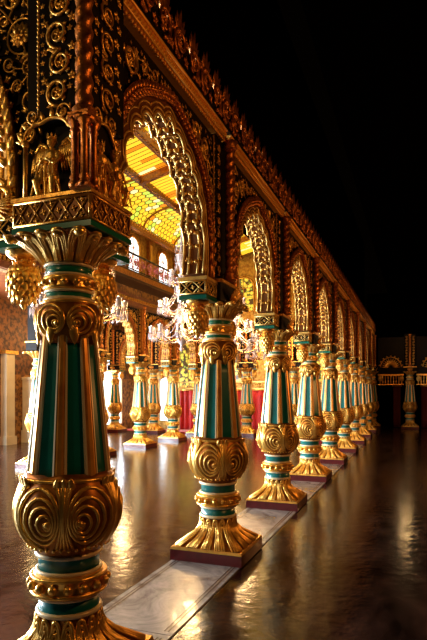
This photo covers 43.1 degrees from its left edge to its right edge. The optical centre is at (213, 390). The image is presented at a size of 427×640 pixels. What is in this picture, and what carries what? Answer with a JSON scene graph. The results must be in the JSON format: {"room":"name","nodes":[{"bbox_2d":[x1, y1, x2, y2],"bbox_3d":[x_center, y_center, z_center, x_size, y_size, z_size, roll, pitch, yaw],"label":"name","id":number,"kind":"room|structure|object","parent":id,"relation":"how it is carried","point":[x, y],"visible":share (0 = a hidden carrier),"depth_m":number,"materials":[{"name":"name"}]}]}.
{"room":"palace hall","nodes":[
{"label":"palace hall","id":0,"kind":"room"},
{"bbox_2d":[0,272,122,324],"bbox_3d":[-5.326,-2.800,12.908,4.020,0.100,22.400,0,0,21],"label":"ceiling","id":1,"kind":"structure","parent":0,"point":[3,294],"depth_m":14.63,"materials":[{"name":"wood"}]},
{"bbox_2d":[0,298,135,442],"bbox_3d":[-7.280,-1.850,13.751,0.230,6.900,22.600,0,0,21],"label":"wall","id":2,"kind":"structure","parent":0,"point":[13,319],"depth_m":16.76,"materials":[{"name":"brown paint"}]},
{"bbox_2d":[103,361,121,425],"bbox_3d":[-4.094,0.013,21.794,0.061,2.719,1.808,0,0,21],"label":"window","id":3,"kind":"structure","parent":2,"relation":"in","point":[107,377],"depth_m":21.56,"materials":[{"name":"white glass"}]},
{"bbox_2d":[0,261,190,322],"bbox_3d":[-2.253,-2.585,15.222,0.220,0.530,14.900,0,0,21],"label":"wall","id":4,"kind":"structure","parent":0,"point":[122,287],"depth_m":15.37,"materials":[{"name":"brown wood"}]},
{"bbox_2d":[0,253,187,318],"bbox_3d":[-2.080,-2.475,15.157,0.170,0.290,14.900,0,0,21],"label":"trim","id":5,"kind":"structure","parent":4,"relation":"attached to","point":[135,301],"depth_m":14.67,"materials":[{"name":"red wood"}]},
{"bbox_2d":[111,251,190,308],"bbox_3d":[-1.913,-3.185,14.934,0.620,0.710,14.600,0,0,21],"label":"balcony","id":6,"kind":"object","parent":4,"relation":"attached to","point":[123,275],"visible":0.17,"depth_m":14.60,"materials":[{"name":"brown wood"}]},
{"bbox_2d":[121,230,179,286],"bbox_3d":[-2.777,-3.901,15.420,0.120,2.098,14.900,0,0,21],"label":"wall","id":7,"kind":"structure","parent":0,"point":[143,241],"depth_m":17.47,"materials":[{"name":"beige paint"}]},
{"bbox_2d":[126,233,140,273],"bbox_3d":[-2.393,-3.974,16.183,0.061,1.488,0.887,0,0,21],"label":"window","id":8,"kind":"structure","parent":7,"relation":"in","point":[135,247],"depth_m":16.25,"materials":[{"name":"white glass"}]},
{"bbox_2d":[147,240,152,278],"bbox_3d":[-2.012,-3.797,17.109,0.120,1.885,0.240,0,0,21],"label":"pilaster","id":9,"kind":"object","parent":7,"relation":"attached to","point":[149,243],"visible":0.43,"depth_m":17.00,"materials":[{"name":"orange wood"}]},
{"bbox_2d":[157,250,168,284],"bbox_3d":[-1.688,-3.974,18.055,0.061,1.488,0.887,0,0,21],"label":"window","id":10,"kind":"structure","parent":7,"relation":"in","point":[162,258],"depth_m":18.04,"materials":[{"name":"white glass"}]},
{"bbox_2d":[173,255,178,287],"bbox_3d":[-1.307,-3.797,18.980,0.120,1.885,0.240,0,0,21],"label":"pilaster","id":11,"kind":"object","parent":7,"relation":"attached to","point":[174,256],"visible":0.07,"depth_m":18.89,"materials":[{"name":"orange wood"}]},
{"bbox_2d":[157,0,211,86],"bbox_3d":[-1.159,-4.675,3.322,0.540,4.050,6.400,0,0,21],"label":"wall","id":12,"kind":"structure","parent":0,"point":[196,14],"depth_m":5.93,"materials":[{"name":"black"}]},
{"bbox_2d":[122,124,252,258],"bbox_3d":[-0.149,-5.371,14.450,5.318,1.298,15.125,0,0,21],"label":"ceiling","id":13,"kind":"structure","parent":0,"point":[156,213],"depth_m":15.09,"materials":[{"name":"stained glass"},{"name":"amber wood"},{"name":"gold paint"}]},
{"bbox_2d":[29,292,45,317],"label":"chandelier","id":14,"kind":"object","parent":13,"relation":"hanging from","point":[42,295],"depth_m":7.89,"materials":[{"name":"clear glass"}]},
{"bbox_2d":[103,296,128,323],"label":"chandelier","id":15,"kind":"object","parent":13,"relation":"hanging from","point":[117,310],"depth_m":8.23,"materials":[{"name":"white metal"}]},
{"bbox_2d":[148,232,204,351],"bbox_3d":[-0.685,-3.340,11.639,1.456,5.000,1.387,0,0,-15],"label":"chandelier","id":16,"kind":"object","parent":13,"relation":"hanging from","point":[180,313],"visible":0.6,"depth_m":11.54,"materials":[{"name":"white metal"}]},
{"bbox_2d":[233,278,259,358],"bbox_3d":[0.602,-3.340,15.055,1.456,5.000,1.387,0,0,-15],"label":"chandelier","id":17,"kind":"object","parent":13,"relation":"hanging from","point":[236,319],"visible":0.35,"depth_m":14.93,"materials":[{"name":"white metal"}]},
{"bbox_2d":[250,333,259,341],"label":"chandelier","id":18,"kind":"object","parent":13,"relation":"hanging from","point":[254,337],"depth_m":18.07,"materials":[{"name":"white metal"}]},
{"bbox_2d":[245,349,267,359],"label":"chandelier","id":19,"kind":"object","parent":13,"relation":"hanging from","point":[247,356],"depth_m":18.01,"materials":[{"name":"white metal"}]},
{"bbox_2d":[0,427,426,639],"bbox_3d":[1.326,1.660,9.973,18.900,0.120,31.600,0,0,21],"label":"floor","id":20,"kind":"structure","parent":0,"point":[350,563],"depth_m":5.38,"materials":[{"name":"brown wood"}]},
{"bbox_2d":[0,350,18,444],"bbox_3d":[-6.113,0.200,16.116,0.275,2.800,0.550,0,0,21],"label":"pilaster","id":21,"kind":"object","parent":20,"relation":"on","point":[8,437],"visible":1,"depth_m":15.99,"materials":[{"name":"paint"}]},
{"bbox_2d":[21,377,31,442],"bbox_3d":[-5.534,0.585,17.314,0.485,2.030,1.280,0,0,21],"label":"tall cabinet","id":22,"kind":"object","parent":20,"relation":"on","point":[26,381],"visible":0.11,"depth_m":16.79,"materials":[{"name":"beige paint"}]},
{"bbox_2d":[15,276,45,468],"bbox_3d":[-3.652,-0.405,11.368,0.704,4.010,0.704,0,0,21],"label":"column","id":23,"kind":"structure","parent":20,"relation":"on","point":[32,348],"depth_m":11.18,"materials":[{"name":"gold metal"}]},
{"bbox_2d":[99,330,116,455],"bbox_3d":[-2.894,-0.405,13.380,0.704,4.010,0.704,0,0,21],"label":"column","id":24,"kind":"structure","parent":20,"relation":"on","point":[102,353],"depth_m":13.34,"materials":[{"name":"gold metal"}]},
{"bbox_2d":[102,304,138,374],"bbox_3d":[-2.537,-1.379,14.448,0.296,1.882,1.841,0,0,21],"label":"arch","id":25,"kind":"object","parent":24,"relation":"attached to","point":[130,326],"visible":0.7,"depth_m":14.99,"materials":[{"name":"gold metal"}]},
{"bbox_2d":[102,361,106,372],"bbox_3d":[-2.809,-0.605,13.746,0.212,0.333,0.197,0,0,21],"label":"pendant","id":26,"kind":"object","parent":25,"relation":"attached to","point":[104,365],"depth_m":13.68,"materials":[{"name":"gold metal"}]},
{"bbox_2d":[129,363,135,374],"bbox_3d":[-2.278,-0.605,15.155,0.212,0.333,0.197,0,0,21],"label":"pendant","id":27,"kind":"object","parent":25,"relation":"attached to","point":[132,369],"depth_m":15.09,"materials":[{"name":"gold metal"}]},
{"bbox_2d":[107,330,126,431],"bbox_3d":[-3.899,-0.405,21.346,0.704,4.010,0.704,0,0,21],"label":"column","id":28,"kind":"structure","parent":20,"relation":"on","point":[114,407],"depth_m":21.20,"materials":[{"name":"gold metal"}]},
{"bbox_2d":[118,332,148,379],"bbox_3d":[-3.088,-1.379,21.087,1.391,1.882,0.296,0,0,21],"label":"arch","id":29,"kind":"object","parent":28,"relation":"attached to","point":[123,345],"visible":0.41,"depth_m":21.19,"materials":[{"name":"gold metal"}]},
{"bbox_2d":[120,371,123,379],"bbox_3d":[-3.618,-0.605,21.294,0.149,0.333,0.212,0,0,21],"label":"pendant","id":30,"kind":"object","parent":29,"relation":"attached to","point":[121,372],"depth_m":21.23,"materials":[{"name":"gold metal"}]},
{"bbox_2d":[123,307,156,447],"bbox_3d":[-2.100,-0.405,15.485,0.704,4.010,0.704,0,0,21],"label":"column","id":31,"kind":"structure","parent":20,"relation":"on","point":[140,413],"depth_m":15.32,"materials":[{"name":"gold metal"}]},
{"bbox_2d":[140,309,144,354],"bbox_3d":[-2.023,-1.680,15.456,0.065,1.300,0.180,0,0,21],"label":"pilaster strip","id":32,"kind":"object","parent":31,"relation":"attached to","point":[141,311],"visible":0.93,"depth_m":15.38,"materials":[{"name":"orange wood"}]},
{"bbox_2d":[145,312,171,376],"bbox_3d":[-1.753,-1.379,16.530,0.296,1.882,1.800,0,0,21],"label":"arch","id":33,"kind":"object","parent":31,"relation":"attached to","point":[152,319],"visible":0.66,"depth_m":16.91,"materials":[{"name":"gold metal"}]},
{"bbox_2d":[163,367,169,376],"bbox_3d":[-1.499,-0.605,17.221,0.212,0.333,0.192,0,0,21],"label":"pendant","id":34,"kind":"object","parent":33,"relation":"attached to","point":[166,372],"depth_m":17.16,"materials":[{"name":"gold metal"}]},
{"bbox_2d":[146,331,165,433],"bbox_3d":[-2.308,-0.405,20.747,0.704,4.010,0.704,0,0,21],"label":"column","id":35,"kind":"structure","parent":20,"relation":"on","point":[154,405],"depth_m":20.59,"materials":[{"name":"gold metal"}]},
{"bbox_2d":[157,337,187,378],"bbox_3d":[-1.334,-1.379,20.426,1.677,1.882,0.296,0,0,21],"label":"arch","id":36,"kind":"object","parent":35,"relation":"attached to","point":[161,369],"visible":0.16,"depth_m":20.59,"materials":[{"name":"gold metal"}]},
{"bbox_2d":[127,428,188,431],"bbox_3d":[-2.195,1.594,22.040,3.200,0.012,1.100,0,0,21],"label":"carpet runner","id":37,"kind":"object","parent":20,"relation":"on","point":[180,430],"visible":0.14,"depth_m":21.71,"materials":[{"name":"red fabric"}]},
{"bbox_2d":[158,318,186,441],"bbox_3d":[-1.324,-0.405,17.544,0.704,4.010,0.704,0,0,21],"label":"column","id":38,"kind":"structure","parent":20,"relation":"on","point":[172,409],"depth_m":17.38,"materials":[{"name":"gold metal"}]},
{"bbox_2d":[173,319,174,358],"bbox_3d":[-1.247,-1.680,17.515,0.065,1.300,0.180,0,0,21],"label":"pilaster strip","id":39,"kind":"object","parent":38,"relation":"attached to","point":[173,319],"visible":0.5,"depth_m":17.43,"materials":[{"name":"orange wood"}]},
{"bbox_2d":[177,323,197,378],"bbox_3d":[-0.977,-1.379,18.589,0.296,1.882,1.800,0,0,21],"label":"arch","id":40,"kind":"object","parent":38,"relation":"on","point":[193,352],"visible":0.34,"depth_m":19.17,"materials":[{"name":"gold metal"}]},
{"bbox_2d":[190,369,195,378],"bbox_3d":[-0.724,-0.605,19.280,0.212,0.333,0.192,0,0,21],"label":"pendant","id":41,"kind":"object","parent":40,"relation":"attached to","point":[193,374],"depth_m":19.22,"materials":[{"name":"gold metal"}]},
{"bbox_2d":[179,389,193,428],"bbox_3d":[-1.062,0.755,22.211,0.800,1.650,0.118,0,0,21],"label":"curtain","id":42,"kind":"object","parent":20,"relation":"on","point":[186,395],"visible":0.81,"depth_m":22.22,"materials":[{"name":"red fabric"}]},
{"bbox_2d":[186,336,202,435],"bbox_3d":[-0.548,-0.405,19.603,0.704,4.010,0.704,0,0,21],"label":"column","id":43,"kind":"structure","parent":20,"relation":"on","point":[196,380],"depth_m":19.44,"materials":[{"name":"gold metal"}]},
{"bbox_2d":[237,389,241,427],"bbox_3d":[0.786,0.755,21.514,0.850,1.650,0.119,0,0,21],"label":"curtain","id":44,"kind":"object","parent":20,"relation":"on","point":[239,391],"visible":0.09,"depth_m":21.43,"materials":[{"name":"red fabric"}]},
{"bbox_2d":[103,426,381,639],"bbox_3d":[2.826,1.593,12.678,0.670,0.014,29.032,0,0,21],"label":"floor strip","id":45,"kind":"object","parent":20,"relation":"on","point":[161,603],"depth_m":4.34,"materials":[{"name":"stone"}]},
{"bbox_2d":[3,0,153,639],"bbox_3d":[-0.809,-0.540,3.030,0.704,4.256,0.704,0,0,21],"label":"column","id":46,"kind":"structure","parent":45,"relation":"on","point":[68,500],"depth_m":2.88,"materials":[{"name":"gold metal"}]},
{"bbox_2d":[0,0,44,309],"bbox_3d":[-1.859,-1.615,3.460,2.043,2.270,0.318,0,0,21],"label":"arch","id":47,"kind":"object","parent":46,"relation":"attached to","point":[22,278],"visible":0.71,"depth_m":3.10,"materials":[{"name":"gold metal"}]},
{"bbox_2d":[5,248,41,309],"bbox_3d":[-1.124,-0.650,3.202,0.212,0.340,0.212,0,0,21],"label":"pendant","id":48,"kind":"object","parent":47,"relation":"attached to","point":[22,278],"depth_m":3.13,"materials":[{"name":"gold metal"}]},
{"bbox_2d":[30,132,79,195],"bbox_3d":[-0.883,-1.215,2.923,0.360,0.363,0.135,0,0,26],"label":"figurine","id":49,"kind":"object","parent":46,"relation":"on","point":[47,159],"visible":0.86,"depth_m":2.90,"materials":[{"name":"gold metal"}]},
{"bbox_2d":[97,139,120,198],"bbox_3d":[-0.599,-1.189,2.898,0.193,0.313,0.116,0,0,-41],"label":"figurine","id":50,"kind":"object","parent":46,"relation":"on","point":[103,163],"visible":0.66,"depth_m":2.88,"materials":[{"name":"gold metal"}]},
{"bbox_2d":[107,150,131,207],"bbox_3d":[-0.539,-1.189,3.005,0.141,0.313,0.160,0,0,4],"label":"figurine","id":51,"kind":"object","parent":46,"relation":"on","point":[119,176],"visible":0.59,"depth_m":3.01,"materials":[{"name":"gold metal"}]},
{"bbox_2d":[170,133,261,567],"bbox_3d":[0.044,-0.417,5.295,0.704,4.010,0.704,0,0,21],"label":"column","id":52,"kind":"structure","parent":45,"relation":"on","point":[218,452],"depth_m":5.13,"materials":[{"name":"gold metal"}]},
{"bbox_2d":[92,0,231,338],"bbox_3d":[-0.391,-1.695,4.194,0.345,2.430,2.472,0,0,21],"label":"arch","id":53,"kind":"object","parent":52,"relation":"attached to","point":[167,89],"visible":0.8,"depth_m":4.37,"materials":[{"name":"gold paint"}]},
{"bbox_2d":[92,258,116,313],"bbox_3d":[-0.715,-0.650,3.422,0.212,0.340,0.212,0,0,21],"label":"pendant","id":54,"kind":"object","parent":53,"relation":"attached to","point":[105,296],"depth_m":3.35,"materials":[{"name":"gold metal"}]},
{"bbox_2d":[186,299,208,338],"bbox_3d":[-0.144,-0.650,4.938,0.212,0.340,0.212,0,0,21],"label":"pendant","id":55,"kind":"object","parent":53,"relation":"attached to","point":[197,317],"depth_m":4.87,"materials":[{"name":"gold metal"}]},
{"bbox_2d":[246,213,306,511],"bbox_3d":[0.897,-0.417,7.559,0.704,4.010,0.704,0,0,21],"label":"column","id":56,"kind":"structure","parent":45,"relation":"on","point":[277,436],"depth_m":7.40,"materials":[{"name":"gold metal"}]},
{"bbox_2d":[221,99,287,354],"bbox_3d":[0.463,-1.695,6.458,0.345,2.430,2.472,0,0,21],"label":"arch","id":57,"kind":"object","parent":56,"relation":"attached to","point":[260,194],"visible":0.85,"depth_m":6.66,"materials":[{"name":"gold metal"}]},
{"bbox_2d":[231,321,235,340],"bbox_3d":[0.138,-0.650,5.687,0.212,0.340,0.212,0,0,21],"label":"pendant","id":58,"kind":"object","parent":57,"relation":"attached to","point":[233,325],"depth_m":5.63,"materials":[{"name":"gold metal"}]},
{"bbox_2d":[259,329,274,354],"bbox_3d":[0.710,-0.650,7.202,0.212,0.340,0.212,0,0,21],"label":"pendant","id":59,"kind":"object","parent":57,"relation":"attached to","point":[266,341],"depth_m":7.13,"materials":[{"name":"gold metal"}]},
{"bbox_2d":[289,255,331,481],"bbox_3d":[1.751,-0.417,9.824,0.704,4.010,0.704,0,0,21],"label":"column","id":60,"kind":"structure","parent":45,"relation":"on","point":[310,421],"depth_m":9.66,"materials":[{"name":"gold metal"}]},
{"bbox_2d":[284,187,317,363],"bbox_3d":[1.316,-1.695,8.723,0.345,2.430,2.472,0,0,21],"label":"arch","id":61,"kind":"object","parent":60,"relation":"attached to","point":[303,237],"visible":0.67,"depth_m":9.17,"materials":[{"name":"gold metal"}]},
{"bbox_2d":[297,344,308,363],"bbox_3d":[1.563,-0.650,9.467,0.212,0.340,0.212,0,0,21],"label":"pendant","id":62,"kind":"object","parent":61,"relation":"attached to","point":[302,353],"depth_m":9.40,"materials":[{"name":"gold metal"}]},
{"bbox_2d":[317,281,347,464],"bbox_3d":[2.604,-0.417,12.088,0.704,4.010,0.704,0,0,21],"label":"column","id":63,"kind":"structure","parent":45,"relation":"on","point":[330,454],"depth_m":11.93,"materials":[{"name":"gold metal"}]},
{"bbox_2d":[312,234,335,368],"bbox_3d":[2.169,-1.695,10.987,0.345,2.430,2.472,0,0,21],"label":"arch","id":64,"kind":"object","parent":63,"relation":"on","point":[327,266],"visible":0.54,"depth_m":11.52,"materials":[{"name":"gold metal"}]},
{"bbox_2d":[320,353,329,368],"bbox_3d":[2.416,-0.650,11.732,0.212,0.340,0.212,0,0,21],"label":"pendant","id":65,"kind":"object","parent":64,"relation":"attached to","point":[324,360],"depth_m":11.66,"materials":[{"name":"gold metal"}]},
{"bbox_2d":[336,299,358,452],"bbox_3d":[3.458,-0.417,14.353,0.704,4.010,0.704,0,0,21],"label":"column","id":66,"kind":"structure","parent":45,"relation":"on","point":[345,444],"depth_m":14.19,"materials":[{"name":"gold metal"}]},
{"bbox_2d":[332,264,348,371],"bbox_3d":[3.023,-1.695,13.252,0.345,2.430,2.472,0,0,21],"label":"arch","id":67,"kind":"object","parent":66,"relation":"on","point":[343,288],"visible":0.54,"depth_m":13.81,"materials":[{"name":"gold"}]},
{"bbox_2d":[336,359,343,371],"bbox_3d":[3.270,-0.650,13.996,0.212,0.340,0.212,0,0,21],"label":"pendant","id":68,"kind":"object","parent":67,"relation":"attached to","point":[340,366],"depth_m":13.93,"materials":[{"name":"gold metal"}]},
{"bbox_2d":[350,311,365,443],"bbox_3d":[4.311,-0.417,16.617,0.704,4.010,0.704,0,0,21],"label":"column","id":69,"kind":"structure","parent":45,"relation":"on","point":[356,437],"depth_m":16.46,"materials":[{"name":"gold metal"}]},
{"bbox_2d":[347,283,358,373],"bbox_3d":[3.876,-1.695,15.516,0.345,2.430,2.472,0,0,21],"label":"arch","id":70,"kind":"object","parent":69,"relation":"on","point":[352,296],"visible":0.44,"depth_m":16.07,"materials":[{"name":"gold"}]},
{"bbox_2d":[348,364,353,373],"bbox_3d":[4.123,-0.650,16.261,0.212,0.340,0.212,0,0,21],"label":"pendant","id":71,"kind":"object","parent":70,"relation":"attached to","point":[351,370],"depth_m":16.18,"materials":[{"name":"gold metal"}]},
{"bbox_2d":[359,321,371,437],"bbox_3d":[5.164,-0.417,18.882,0.704,4.010,0.704,0,0,21],"label":"column","id":72,"kind":"structure","parent":45,"relation":"on","point":[364,431],"depth_m":18.72,"materials":[{"name":"gold metal"}]},
{"bbox_2d":[357,298,365,375],"bbox_3d":[4.729,-1.695,17.781,0.345,2.430,2.472,0,0,21],"label":"arch","id":73,"kind":"object","parent":72,"relation":"on","point":[361,308],"visible":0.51,"depth_m":18.35,"materials":[{"name":"gold"}]},
{"bbox_2d":[366,329,376,431],"bbox_3d":[6.018,-0.417,21.146,0.704,4.010,0.704,0,0,21],"label":"column","id":74,"kind":"structure","parent":45,"relation":"on","point":[370,427],"depth_m":20.99,"materials":[{"name":"gold metal"}]},
{"bbox_2d":[363,309,370,377],"bbox_3d":[5.583,-1.695,20.045,0.345,2.430,2.472,0,0,21],"label":"arch","id":75,"kind":"object","parent":74,"relation":"on","point":[367,319],"visible":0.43,"depth_m":20.57,"materials":[{"name":"gold"}]},
{"bbox_2d":[371,335,380,427],"bbox_3d":[6.871,-0.417,23.411,0.704,4.010,0.704,0,0,21],"label":"column","id":76,"kind":"structure","parent":45,"relation":"on","point":[375,423],"depth_m":23.25,"materials":[{"name":"gold metal"}]},
{"bbox_2d":[370,319,375,378],"bbox_3d":[6.436,-1.695,22.310,0.345,2.430,2.472,0,0,21],"label":"arch","id":77,"kind":"object","parent":76,"relation":"attached to","point":[372,326],"visible":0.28,"depth_m":22.90,"materials":[{"name":"gold metal"}]},
{"bbox_2d":[238,324,256,436],"bbox_3d":[1.201,-0.405,19.424,0.704,4.010,0.704,0,0,21],"label":"column","id":78,"kind":"structure","parent":20,"relation":"on","point":[246,407],"depth_m":19.27,"materials":[{"name":"gold metal"}]},
{"bbox_2d":[236,327,241,377],"bbox_3d":[0.421,-1.379,19.765,1.391,1.882,0.296,0,0,21],"label":"arch","id":79,"kind":"object","parent":78,"relation":"attached to","point":[239,339],"visible":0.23,"depth_m":19.48,"materials":[{"name":"gold metal"}]},
{"bbox_2d":[251,326,288,377],"bbox_3d":[2.012,-1.379,19.165,1.391,1.882,0.296,0,0,21],"label":"arch","id":80,"kind":"object","parent":78,"relation":"attached to","point":[255,365],"visible":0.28,"depth_m":19.28,"materials":[{"name":"gold metal"}]},
{"bbox_2d":[253,369,256,377],"bbox_3d":[1.482,-0.605,19.372,0.149,0.333,0.212,0,0,21],"label":"pendant","id":81,"kind":"object","parent":80,"relation":"attached to","point":[254,373],"depth_m":19.30,"materials":[{"name":"gold metal"}]},
{"bbox_2d":[251,389,263,430],"bbox_3d":[1.769,0.755,21.144,1.250,1.650,0.120,0,0,21],"label":"curtain","id":82,"kind":"object","parent":20,"relation":"on","point":[258,394],"visible":0.32,"depth_m":21.18,"materials":[{"name":"red fabric"}]},
{"bbox_2d":[178,381,337,428],"bbox_3d":[1.709,0.605,21.333,6.805,1.990,0.069,0,0,21],"label":"screen","id":83,"kind":"object","parent":20,"relation":"on","point":[190,385],"visible":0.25,"depth_m":21.62,"materials":[{"name":"gold metal"}]},
{"bbox_2d":[287,322,301,419],"bbox_3d":[2.792,-0.405,18.825,0.704,4.010,0.704,0,0,21],"label":"column","id":84,"kind":"structure","parent":20,"relation":"on","point":[294,380],"depth_m":18.67,"materials":[{"name":"gold metal"}]},
{"bbox_2d":[392,385,401,426],"bbox_3d":[8.057,0.665,23.723,0.400,1.830,0.098,0,0,21],"label":"curtain","id":85,"kind":"object","parent":20,"relation":"on","point":[396,388],"visible":1,"depth_m":23.72,"materials":[{"name":"red fabric"}]},
{"bbox_2d":[401,334,418,429],"bbox_3d":[8.322,-0.405,22.864,0.704,4.010,0.704,0,0,21],"label":"column","id":86,"kind":"structure","parent":20,"relation":"on","point":[410,406],"depth_m":22.73,"materials":[{"name":"gold metal"}]},
{"bbox_2d":[378,337,403,384],"bbox_3d":[7.589,-1.280,23.118,1.054,2.040,0.242,0,0,21],"label":"lunette","id":87,"kind":"object","parent":86,"relation":"attached to","point":[390,349],"visible":1,"depth_m":23.11,"materials":[{"name":"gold paint"}]},
{"bbox_2d":[416,336,426,384],"bbox_3d":[9.180,-1.280,22.518,1.354,2.040,0.242,0,0,21],"label":"lunette","id":88,"kind":"object","parent":86,"relation":"attached to","point":[421,341],"visible":1,"depth_m":22.69,"materials":[{"name":"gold paint"}]},
{"bbox_2d":[420,385,426,427],"bbox_3d":[9.133,0.665,23.317,0.400,1.830,0.100,0,0,21],"label":"curtain","id":89,"kind":"object","parent":20,"relation":"on","point":[423,387],"visible":1,"depth_m":23.30,"materials":[{"name":"red fabric"}]},
{"bbox_2d":[146,252,338,427],"bbox_3d":[1.157,-2.200,22.540,9.360,7.600,0.200,0,0,21],"label":"wall","id":90,"kind":"structure","parent":0,"point":[247,266],"depth_m":22.26,"materials":[{"name":"beige paint"}]},
{"bbox_2d":[158,377,167,420],"bbox_3d":[-2.127,0.297,23.639,0.628,2.023,0.070,0,0,21],"label":"window","id":91,"kind":"structure","parent":90,"relation":"in","point":[163,383],"depth_m":23.69,"materials":[{"name":"white glass"}]},
{"bbox_2d":[178,343,193,387],"bbox_3d":[-1.097,-1.148,23.251,1.100,2.033,0.061,0,0,21],"label":"window","id":92,"kind":"structure","parent":90,"relation":"in","point":[184,372],"depth_m":23.30,"materials":[{"name":"yellow glass"}]},
{"bbox_2d":[234,356,252,382],"bbox_3d":[1.149,-1.188,22.404,1.218,1.723,0.061,0,0,21],"label":"window","id":93,"kind":"structure","parent":90,"relation":"in","point":[236,371],"depth_m":22.47,"materials":[{"name":"glass"}]},
{"bbox_2d":[239,275,255,311],"bbox_3d":[1.242,-4.032,22.369,1.100,1.513,0.061,0,0,21],"label":"window","id":94,"kind":"structure","parent":90,"relation":"in","point":[247,285],"depth_m":22.30,"materials":[{"name":"yellow glass"}]},
{"bbox_2d":[317,355,323,382],"bbox_3d":[4.330,-1.188,21.205,1.218,1.723,0.061,0,0,21],"label":"window","id":95,"kind":"structure","parent":90,"relation":"in","point":[318,360],"depth_m":21.26,"materials":[{"name":"yellow glass"}]},
{"bbox_2d":[212,0,363,305],"bbox_3d":[3.304,-4.575,15.533,0.280,4.250,19.600,0,0,21],"label":"wall","id":96,"kind":"structure","parent":0,"point":[254,54],"depth_m":9.78,"materials":[{"name":"black"}]},
{"bbox_2d":[301,0,426,292],"bbox_3d":[6.239,-4.450,8.122,8.400,0.100,31.600,0,0,21],"label":"ceiling","id":97,"kind":"structure","parent":0,"point":[372,54],"depth_m":8.41,"materials":[{"name":"black"}]},
{"bbox_2d":[367,290,426,426],"bbox_3d":[11.354,-1.400,22.972,9.300,6.000,0.200,0,0,21],"label":"wall","id":98,"kind":"structure","parent":0,"point":[395,314],"depth_m":24.09,"materials":[{"name":"black"}]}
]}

